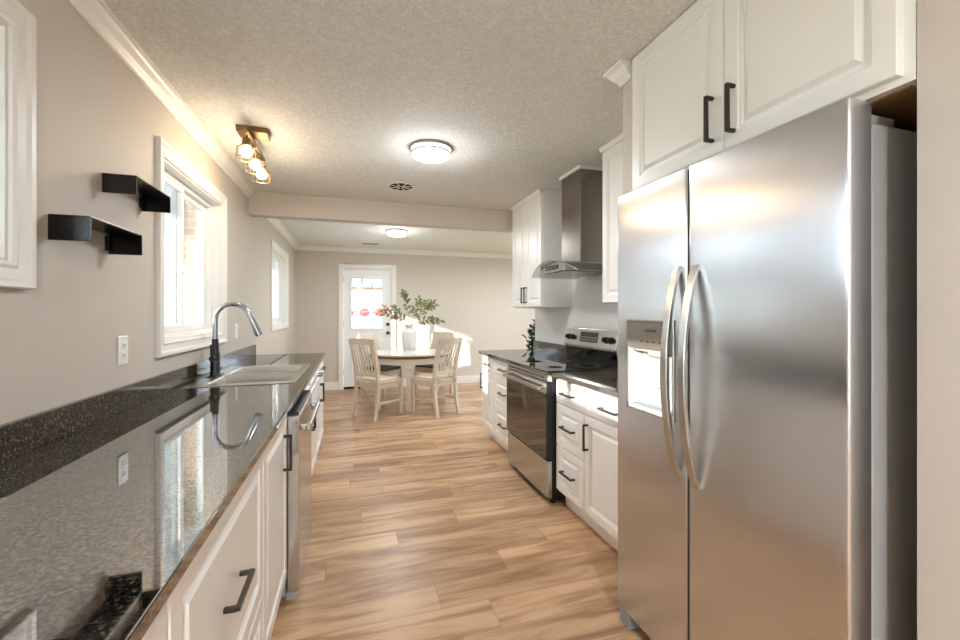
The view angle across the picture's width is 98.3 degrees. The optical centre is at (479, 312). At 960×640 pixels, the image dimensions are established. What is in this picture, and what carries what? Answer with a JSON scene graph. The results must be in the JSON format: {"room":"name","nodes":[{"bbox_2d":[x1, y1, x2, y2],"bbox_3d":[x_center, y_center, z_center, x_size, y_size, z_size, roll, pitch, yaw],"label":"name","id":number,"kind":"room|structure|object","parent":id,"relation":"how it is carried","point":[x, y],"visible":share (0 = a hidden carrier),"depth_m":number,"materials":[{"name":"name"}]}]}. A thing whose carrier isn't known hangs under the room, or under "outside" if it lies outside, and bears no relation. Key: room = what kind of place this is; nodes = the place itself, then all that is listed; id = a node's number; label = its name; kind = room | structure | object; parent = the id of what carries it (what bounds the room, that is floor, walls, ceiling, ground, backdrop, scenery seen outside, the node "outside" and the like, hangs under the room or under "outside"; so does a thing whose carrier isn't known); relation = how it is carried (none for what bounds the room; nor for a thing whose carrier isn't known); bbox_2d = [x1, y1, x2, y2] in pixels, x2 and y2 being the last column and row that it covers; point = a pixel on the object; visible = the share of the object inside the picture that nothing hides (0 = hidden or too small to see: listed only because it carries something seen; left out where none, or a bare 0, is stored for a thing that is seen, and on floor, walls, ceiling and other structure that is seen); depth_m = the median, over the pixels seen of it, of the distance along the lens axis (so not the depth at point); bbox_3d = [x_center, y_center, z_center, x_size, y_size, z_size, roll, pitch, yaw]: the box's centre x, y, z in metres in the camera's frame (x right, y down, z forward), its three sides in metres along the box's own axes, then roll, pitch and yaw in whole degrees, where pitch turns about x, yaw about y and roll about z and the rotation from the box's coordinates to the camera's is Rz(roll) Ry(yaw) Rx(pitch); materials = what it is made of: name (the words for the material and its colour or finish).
{"room":"kitchen","nodes":[
{"label":"kitchen","id":0,"kind":"room"},
{"bbox_2d":[0,0,294,424],"bbox_3d":[-1.594,0.095,1.783,0.150,2.450,11.040,0,0,-17],"label":"wall","id":1,"kind":"structure","parent":0,"point":[59,338],"depth_m":1.55,"materials":[{"name":"beige paint"}]},
{"bbox_2d":[0,0,35,289],"bbox_3d":[-1.100,-0.477,0.205,0.172,0.815,2.123,0,0,-17],"label":"cabinet","id":2,"kind":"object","parent":1,"relation":"in","point":[18,28],"depth_m":1.18,"materials":[{"name":"white paint"}]},
{"bbox_2d":[48,214,141,254],"bbox_3d":[-1.371,-0.275,1.500,0.112,0.083,0.347,0,0,-17],"label":"wall shelf","id":3,"kind":"object","parent":1,"relation":"attached to","point":[119,240],"visible":1,"depth_m":1.35,"materials":[{"name":"black paint"}]},
{"bbox_2d":[118,336,127,365],"bbox_3d":[-1.499,0.157,1.744,0.008,0.120,0.076,0,0,-17],"label":"wall outlet","id":4,"kind":"object","parent":1,"relation":"attached to","point":[122,340],"visible":1,"depth_m":1.74,"materials":[{"name":"white plastic"}]},
{"bbox_2d":[0,344,255,462],"bbox_3d":[-1.563,0.356,1.975,0.020,0.098,4.330,0,0,-17],"label":"backsplash","id":5,"kind":"structure","parent":1,"relation":"attached to","point":[20,436],"depth_m":1.51,"materials":[{"name":"stone"}]},
{"bbox_2d":[102,173,170,212],"bbox_3d":[-1.453,-0.504,1.772,0.112,0.075,0.321,0,0,-17],"label":"wall shelf","id":6,"kind":"object","parent":1,"relation":"attached to","point":[152,199],"visible":1,"depth_m":1.75,"materials":[{"name":"black paint"}]},
{"bbox_2d":[66,0,255,198],"bbox_3d":[-1.018,-1.093,0.260,0.064,0.075,7.490,0,0,-17],"label":"trim","id":7,"kind":"structure","parent":1,"relation":"attached to","point":[99,17],"depth_m":1.91,"materials":[{"name":"white paint"}]},
{"bbox_2d":[155,136,226,357],"bbox_3d":[-1.817,-0.325,2.556,0.172,1.090,1.130,0,0,-17],"label":"window","id":8,"kind":"structure","parent":1,"relation":"in","point":[191,239],"depth_m":2.54,"materials":[{"name":"white paint"}]},
{"bbox_2d":[235,324,237,337],"bbox_3d":[-2.012,0.148,3.433,0.012,0.120,0.076,0,0,-17],"label":"wall switch","id":9,"kind":"object","parent":1,"relation":"attached to","point":[236,325],"visible":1,"depth_m":3.42,"materials":[{"name":"white plastic"}]},
{"bbox_2d":[270,239,288,330],"bbox_3d":[-2.693,-0.323,5.431,0.172,1.075,1.270,0,0,-17],"label":"window","id":10,"kind":"structure","parent":1,"relation":"in","point":[279,265],"depth_m":5.85,"materials":[{"name":"white glass"}]},
{"bbox_2d":[266,218,298,249],"bbox_3d":[-2.601,-1.093,5.454,0.064,0.075,3.130,0,0,-17],"label":"trim","id":11,"kind":"structure","parent":1,"relation":"attached to","point":[276,223],"depth_m":5.55,"materials":[{"name":"white paint"}]},
{"bbox_2d":[248,191,512,232],"bbox_3d":[-0.780,-1.021,4.310,2.880,0.218,0.120,0,0,-17],"label":"beam","id":12,"kind":"structure","parent":1,"relation":"attached to","point":[260,204],"depth_m":4.17,"materials":[{"name":"beige paint"}]},
{"bbox_2d":[103,0,697,253],"bbox_3d":[1.084,-1.205,2.651,5.780,0.150,11.840,0,0,-17],"label":"ceiling","id":13,"kind":"structure","parent":0,"point":[341,90],"depth_m":2.06,"materials":[{"name":"paint"}]},
{"bbox_2d":[235,124,270,183],"bbox_3d":[-1.421,-1.016,2.640,0.170,0.226,0.540,0,0,-17],"label":"track light","id":14,"kind":"object","parent":13,"relation":"attached to","point":[248,134],"visible":1,"depth_m":2.55,"materials":[{"name":"gold metal"}]},
{"bbox_2d":[361,242,379,244],"bbox_3d":[-1.786,-1.126,6.753,0.300,0.008,0.140,0,0,-17],"label":"ceiling vent","id":15,"kind":"object","parent":13,"relation":"in","point":[361,242],"visible":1,"depth_m":6.71,"materials":[{"name":"white metal"}]},
{"bbox_2d":[386,229,407,236],"bbox_3d":[-1.143,-1.095,5.715,0.300,0.070,0.300,0,0,-17],"label":"ceiling light","id":16,"kind":"object","parent":13,"relation":"attached to","point":[391,232],"visible":1,"depth_m":5.62,"materials":[{"name":"white glass"}]},
{"bbox_2d":[387,182,413,190],"bbox_3d":[-0.702,-1.124,3.691,0.236,0.012,0.236,0,0,-17],"label":"ceiling vent","id":17,"kind":"object","parent":13,"relation":"in","point":[404,186],"visible":1,"depth_m":3.67,"materials":[{"name":"white metal"}]},
{"bbox_2d":[409,139,452,162],"bbox_3d":[-0.336,-1.095,2.849,0.300,0.070,0.300,0,0,-17],"label":"ceiling light","id":18,"kind":"object","parent":13,"relation":"attached to","point":[426,150],"visible":1,"depth_m":2.77,"materials":[{"name":"white glass"}]},
{"bbox_2d":[295,250,534,381],"bbox_3d":[-0.656,0.095,7.761,5.130,2.450,0.150,0,0,-17],"label":"wall","id":19,"kind":"structure","parent":0,"point":[474,295],"depth_m":7.62,"materials":[{"name":"beige paint"}]},
{"bbox_2d":[338,263,395,389],"bbox_3d":[-1.985,0.232,7.329,0.975,2.176,0.199,0,0,-17],"label":"door","id":20,"kind":"structure","parent":19,"relation":"in","point":[386,335],"depth_m":7.23,"materials":[{"name":"white paint"}]},
{"bbox_2d":[323,375,481,390],"bbox_3d":[-0.624,1.250,7.684,5.114,0.140,0.016,0,0,-17],"label":"baseboard","id":21,"kind":"structure","parent":19,"relation":"attached to","point":[475,378],"depth_m":7.75,"materials":[{"name":"white paint"}]},
{"bbox_2d":[296,245,512,258],"bbox_3d":[-0.625,-1.093,7.659,5.130,0.075,0.064,0,0,-17],"label":"trim","id":22,"kind":"structure","parent":19,"relation":"attached to","point":[300,247],"depth_m":7.41,"materials":[{"name":"white paint"}]},
{"bbox_2d":[270,383,650,639],"bbox_3d":[0.931,1.370,2.552,5.430,0.100,11.040,0,0,-17],"label":"floor","id":23,"kind":"structure","parent":0,"point":[424,527],"depth_m":2.38,"materials":[{"name":"brown wood"}]},
{"bbox_2d":[142,603,165,639],"bbox_3d":[-0.711,0.878,0.306,0.674,0.884,0.599,0,0,-17],"label":"base cabinet","id":24,"kind":"object","parent":23,"relation":"on","point":[157,630],"visible":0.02,"depth_m":0.65,"materials":[{"name":"white paint"}]},
{"bbox_2d":[166,453,262,639],"bbox_3d":[-0.907,0.878,0.950,0.674,0.884,0.746,0,0,-17],"label":"base cabinet","id":25,"kind":"object","parent":23,"relation":"on","point":[219,596],"visible":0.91,"depth_m":1.01,"materials":[{"name":"white paint"}]},
{"bbox_2d":[262,416,291,639],"bbox_3d":[-1.093,0.878,1.558,0.674,0.884,0.522,0,0,-17],"label":"base cabinet","id":26,"kind":"object","parent":23,"relation":"on","point":[275,469],"visible":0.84,"depth_m":1.60,"materials":[{"name":"white paint"}]},
{"bbox_2d":[281,390,319,599],"bbox_3d":[-1.215,0.880,2.113,0.708,0.880,0.594,0,0,-17],"label":"dishwasher","id":27,"kind":"object","parent":23,"relation":"on","point":[300,419],"visible":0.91,"depth_m":1.93,"materials":[{"name":"silver metal"}]},
{"bbox_2d":[281,415,287,597],"bbox_3d":[-1.265,0.870,2.097,0.602,0.860,0.594,0,0,-17],"label":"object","id":28,"kind":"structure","parent":27,"relation":"in","point":[285,590],"depth_m":1.91,"materials":[{"name":"white wood"}]},
{"bbox_2d":[304,372,315,477],"bbox_3d":[-1.478,0.878,2.822,0.674,0.884,0.899,0,0,-17],"label":"base cabinet","id":29,"kind":"object","parent":23,"relation":"on","point":[311,385],"visible":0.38,"depth_m":3.08,"materials":[{"name":"white paint"}]},
{"bbox_2d":[0,344,325,639],"bbox_3d":[-1.257,0.371,2.068,0.660,0.128,4.330,0,0,-17],"label":"countertop","id":30,"kind":"structure","parent":29,"relation":"on","point":[109,498],"depth_m":0.96,"materials":[{"name":"black stone"}]},
{"bbox_2d":[205,301,262,377],"bbox_3d":[-1.576,0.163,2.685,0.308,0.475,0.175,0,0,-17],"label":"faucet","id":31,"kind":"object","parent":30,"relation":"on","point":[214,358],"visible":1,"depth_m":2.64,"materials":[{"name":"silver metal"}]},
{"bbox_2d":[182,364,309,387],"bbox_3d":[-1.474,0.497,2.760,0.557,0.192,0.920,0,0,-17],"label":"sink","id":32,"kind":"object","parent":30,"relation":"in","point":[289,373],"visible":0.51,"depth_m":2.75,"materials":[{"name":"white ceramic"}]},
{"bbox_2d":[315,361,325,458],"bbox_3d":[-1.737,0.878,3.673,0.674,0.884,0.879,0,0,-17],"label":"base cabinet","id":33,"kind":"object","parent":23,"relation":"on","point":[320,386],"visible":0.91,"depth_m":3.71,"materials":[{"name":"white paint"}]},
{"bbox_2d":[348,338,402,420],"bbox_3d":[-1.345,0.817,5.349,0.449,1.007,0.561,0,0,32],"label":"dining chair","id":34,"kind":"object","parent":23,"relation":"on","point":[377,381],"visible":1,"depth_m":5.23,"materials":[{"name":"beige paint"}]},
{"bbox_2d":[359,374,399,381],"bbox_3d":[-1.311,0.846,5.402,0.401,0.036,0.388,0,0,32],"label":"seat cushion","id":35,"kind":"object","parent":34,"relation":"on","point":[383,378],"depth_m":5.31,"materials":[{"name":"beige fabric"}]},
{"bbox_2d":[357,333,401,399],"bbox_3d":[-1.554,0.820,6.419,0.547,1.000,0.449,0,0,26],"label":"dining chair","id":36,"kind":"object","parent":23,"relation":"on","point":[384,369],"visible":0.4,"depth_m":6.35,"materials":[{"name":"beige paint"}]},
{"bbox_2d":[367,365,400,370],"bbox_3d":[-1.500,0.842,6.392,0.399,0.044,0.422,0,0,26],"label":"seat cushion","id":37,"kind":"object","parent":36,"relation":"on","point":[383,367],"depth_m":6.34,"materials":[{"name":"grey fabric"}]},
{"bbox_2d":[367,348,450,411],"bbox_3d":[-1.023,0.940,6.065,1.204,0.760,1.204,0,0,-9],"label":"dining table","id":38,"kind":"object","parent":23,"relation":"on","point":[395,356],"visible":0.7,"depth_m":5.60,"materials":[{"name":"white wood"}]},
{"bbox_2d":[402,325,415,349],"bbox_3d":[-1.075,0.373,6.290,0.213,0.373,0.213,0,0,-17],"label":"vase","id":39,"kind":"object","parent":38,"relation":"on","point":[408,334],"visible":0.99,"depth_m":6.21,"materials":[{"name":"grey ceramic"}]},
{"bbox_2d":[373,304,401,320],"bbox_3d":[-1.341,0.193,6.253,0.543,0.656,0.081,0,0,-5],"label":"leafy branch","id":40,"kind":"object","parent":39,"relation":"in","point":[382,305],"visible":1,"depth_m":6.25,"materials":[{"name":"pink plant"}]},
{"bbox_2d":[391,304,406,323],"bbox_3d":[-1.222,0.190,6.321,0.306,0.660,0.081,0,0,7],"label":"leafy branch","id":41,"kind":"object","parent":39,"relation":"in","point":[393,306],"visible":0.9,"depth_m":6.31,"materials":[{"name":"green plant"}]},
{"bbox_2d":[399,289,413,324],"bbox_3d":[-1.109,0.076,6.254,0.205,0.888,0.146,0,0,4],"label":"leafy branch","id":42,"kind":"object","parent":39,"relation":"in","point":[404,295],"visible":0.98,"depth_m":6.27,"materials":[{"name":"green plant"}]},
{"bbox_2d":[410,295,430,322],"bbox_3d":[-0.906,0.119,6.348,0.345,0.801,0.126,0,0,-38],"label":"leafy branch","id":43,"kind":"object","parent":39,"relation":"in","point":[421,303],"visible":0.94,"depth_m":6.32,"materials":[{"name":"green plant"}]},
{"bbox_2d":[411,299,439,324],"bbox_3d":[-0.841,0.157,6.250,0.475,0.726,0.085,0,0,0],"label":"leafy branch","id":44,"kind":"object","parent":39,"relation":"in","point":[430,306],"visible":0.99,"depth_m":6.25,"materials":[{"name":"green plant"}]},
{"bbox_2d":[413,315,445,325],"bbox_3d":[-0.797,0.278,6.298,0.560,0.485,0.103,0,0,-7],"label":"leafy branch","id":45,"kind":"object","parent":39,"relation":"in","point":[437,320],"visible":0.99,"depth_m":6.30,"materials":[{"name":"green plant"}]},
{"bbox_2d":[414,332,454,395],"bbox_3d":[-0.733,0.820,6.775,0.449,1.000,0.547,0,0,27],"label":"dining chair","id":46,"kind":"object","parent":23,"relation":"on","point":[428,368],"visible":0.41,"depth_m":6.84,"materials":[{"name":"beige paint"}]},
{"bbox_2d":[415,363,447,367],"bbox_3d":[-0.761,0.842,6.721,0.422,0.044,0.399,0,0,27],"label":"seat cushion","id":47,"kind":"object","parent":46,"relation":"on","point":[428,365],"depth_m":6.58,"materials":[{"name":"grey fabric"}]},
{"bbox_2d":[410,337,462,417],"bbox_3d":[-0.568,0.817,5.503,0.561,1.007,0.449,0,0,39],"label":"dining chair","id":48,"kind":"object","parent":23,"relation":"on","point":[436,379],"visible":1,"depth_m":5.40,"materials":[{"name":"beige paint"}]},
{"bbox_2d":[413,373,452,379],"bbox_3d":[-0.617,0.846,5.542,0.388,0.036,0.401,0,0,39],"label":"seat cushion","id":49,"kind":"object","parent":48,"relation":"on","point":[429,376],"depth_m":5.44,"materials":[{"name":"beige fabric"}]},
{"bbox_2d":[480,355,500,445],"bbox_3d":[0.361,0.878,4.367,0.659,0.884,0.395,0,0,-17],"label":"base cabinet","id":50,"kind":"object","parent":23,"relation":"on","point":[487,373],"visible":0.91,"depth_m":4.28,"materials":[{"name":"white paint"}]},
{"bbox_2d":[494,359,508,451],"bbox_3d":[0.497,0.878,3.921,0.659,0.884,0.535,0,0,-17],"label":"base cabinet","id":51,"kind":"object","parent":23,"relation":"on","point":[500,381],"visible":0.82,"depth_m":3.91,"materials":[{"name":"white paint"}]},
{"bbox_2d":[479,340,566,361],"bbox_3d":[0.439,0.371,4.125,0.654,0.128,0.964,0,0,-17],"label":"countertop","id":52,"kind":"structure","parent":51,"relation":"on","point":[540,349],"depth_m":4.16,"materials":[{"name":"black stone"}]},
{"bbox_2d":[503,327,617,502],"bbox_3d":[0.638,0.722,3.282,0.726,1.197,0.760,0,0,-17],"label":"range","id":53,"kind":"object","parent":23,"relation":"on","point":[531,386],"visible":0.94,"depth_m":3.12,"materials":[{"name":"silver metal"}]},
{"bbox_2d":[507,357,617,373],"bbox_3d":[0.635,0.406,3.281,0.612,0.016,0.760,0,0,-17],"label":"cooktop","id":54,"kind":"object","parent":53,"relation":"in","point":[568,364],"depth_m":3.21,"materials":[{"name":"black glass"}]},
{"bbox_2d":[556,379,594,529],"bbox_3d":[0.853,0.878,2.754,0.659,0.884,0.363,0,0,-17],"label":"base cabinet","id":55,"kind":"object","parent":23,"relation":"on","point":[570,397],"visible":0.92,"depth_m":2.65,"materials":[{"name":"white paint"}]},
{"bbox_2d":[582,388,617,550],"bbox_3d":[0.985,0.878,2.320,0.659,0.884,0.543,0,0,-17],"label":"base cabinet","id":56,"kind":"object","parent":23,"relation":"on","point":[600,428],"visible":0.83,"depth_m":2.33,"materials":[{"name":"white paint"}]},
{"bbox_2d":[552,369,617,397],"bbox_3d":[0.935,0.371,2.495,0.654,0.128,0.913,0,0,-17],"label":"countertop","id":57,"kind":"structure","parent":56,"relation":"on","point":[603,381],"depth_m":2.57,"materials":[{"name":"black stone"}]},
{"bbox_2d":[618,98,916,639],"bbox_3d":[1.076,0.403,1.486,0.876,1.835,0.881,0,0,-17],"label":"refrigerator","id":58,"kind":"object","parent":23,"relation":"on","point":[767,284],"visible":1,"depth_m":1.13,"materials":[{"name":"silver metal"}]},
{"bbox_2d":[522,319,534,348],"bbox_3d":[0.719,0.698,5.154,0.346,1.244,0.330,0,0,-39],"label":"potted plant","id":59,"kind":"object","parent":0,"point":[529,331],"visible":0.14,"depth_m":5.11,"materials":[{"name":"green plant"}]},
{"bbox_2d":[535,274,617,344],"bbox_3d":[1.070,0.095,3.384,0.120,2.450,2.710,0,0,-17],"label":"wall","id":60,"kind":"structure","parent":0,"point":[588,309],"depth_m":3.73,"materials":[{"name":"white paint"}]},
{"bbox_2d":[510,189,571,307],"bbox_3d":[0.585,-0.589,4.156,0.355,1.076,0.711,0,0,-17],"label":"upper cabinet","id":61,"kind":"object","parent":60,"relation":"attached to","point":[537,218],"visible":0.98,"depth_m":3.86,"materials":[{"name":"white paint"}]},
{"bbox_2d":[533,340,566,355],"bbox_3d":[0.745,0.356,4.205,0.020,0.098,0.939,0,0,-17],"label":"backsplash","id":62,"kind":"structure","parent":60,"relation":"attached to","point":[555,348],"depth_m":4.25,"materials":[{"name":"stone"}]},
{"bbox_2d":[532,165,602,278],"bbox_3d":[0.760,-0.715,3.326,0.504,0.826,0.773,0,0,-17],"label":"range hood","id":63,"kind":"object","parent":60,"relation":"attached to","point":[582,186],"visible":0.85,"depth_m":3.22,"materials":[{"name":"silver metal"}]},
{"bbox_2d":[599,133,622,303],"bbox_3d":[1.092,-0.594,2.495,0.355,1.066,0.822,0,0,-17],"label":"upper cabinet","id":64,"kind":"object","parent":60,"relation":"attached to","point":[613,154],"visible":0.09,"depth_m":2.74,"materials":[{"name":"white paint"}]},
{"bbox_2d":[623,79,631,194],"bbox_3d":[1.036,0.095,2.004,0.750,2.450,0.080,0,0,-17],"label":"wall","id":65,"kind":"structure","parent":0,"point":[627,88],"depth_m":1.90,"materials":[{"name":"beige paint"}]},
{"bbox_2d":[603,59,631,87],"bbox_3d":[0.837,-1.093,1.981,0.484,0.075,0.136,0,0,-17],"label":"trim","id":66,"kind":"structure","parent":65,"relation":"attached to","point":[620,74],"depth_m":1.89,"materials":[{"name":"white paint"}]},
{"bbox_2d":[917,0,959,639],"bbox_3d":[1.802,0.095,-0.303,0.870,2.450,4.770,0,0,-17],"label":"wall","id":67,"kind":"structure","parent":0,"point":[938,21],"depth_m":0.89,"materials":[{"name":"beige paint"}]},
{"bbox_2d":[632,0,916,190],"bbox_3d":[1.158,-0.823,1.490,0.796,0.609,0.970,0,0,-17],"label":"upper cabinet","id":68,"kind":"object","parent":67,"relation":"attached to","point":[724,75],"visible":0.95,"depth_m":1.27,"materials":[{"name":"white paint"}]},
{"label":"outside","id":69,"kind":"structure","parent":0,"visible":0},
{"bbox_2d":[352,316,381,327],"bbox_3d":[-10.436,1.020,42.818,55.000,1.200,62.000,0,0,-17],"label":"lawn","id":70,"kind":"structure","parent":69,"point":[356,321],"depth_m":34.56,"materials":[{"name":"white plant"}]},
{"bbox_2d":[359,308,368,315],"bbox_3d":[-12.896,-0.078,46.256,1.076,0.937,1.125,0,0,-17],"label":"shrub","id":71,"kind":"object","parent":70,"relation":"on","point":[363,309],"visible":0.83,"depth_m":45.91,"materials":[{"name":"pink plant"}]},
{"bbox_2d":[352,278,381,316],"bbox_3d":[-14.600,-2.181,53.048,22.800,5.200,9.000,0,0,-17],"label":"house","id":72,"kind":"structure","parent":70,"relation":"on","point":[356,282],"depth_m":49.31,"materials":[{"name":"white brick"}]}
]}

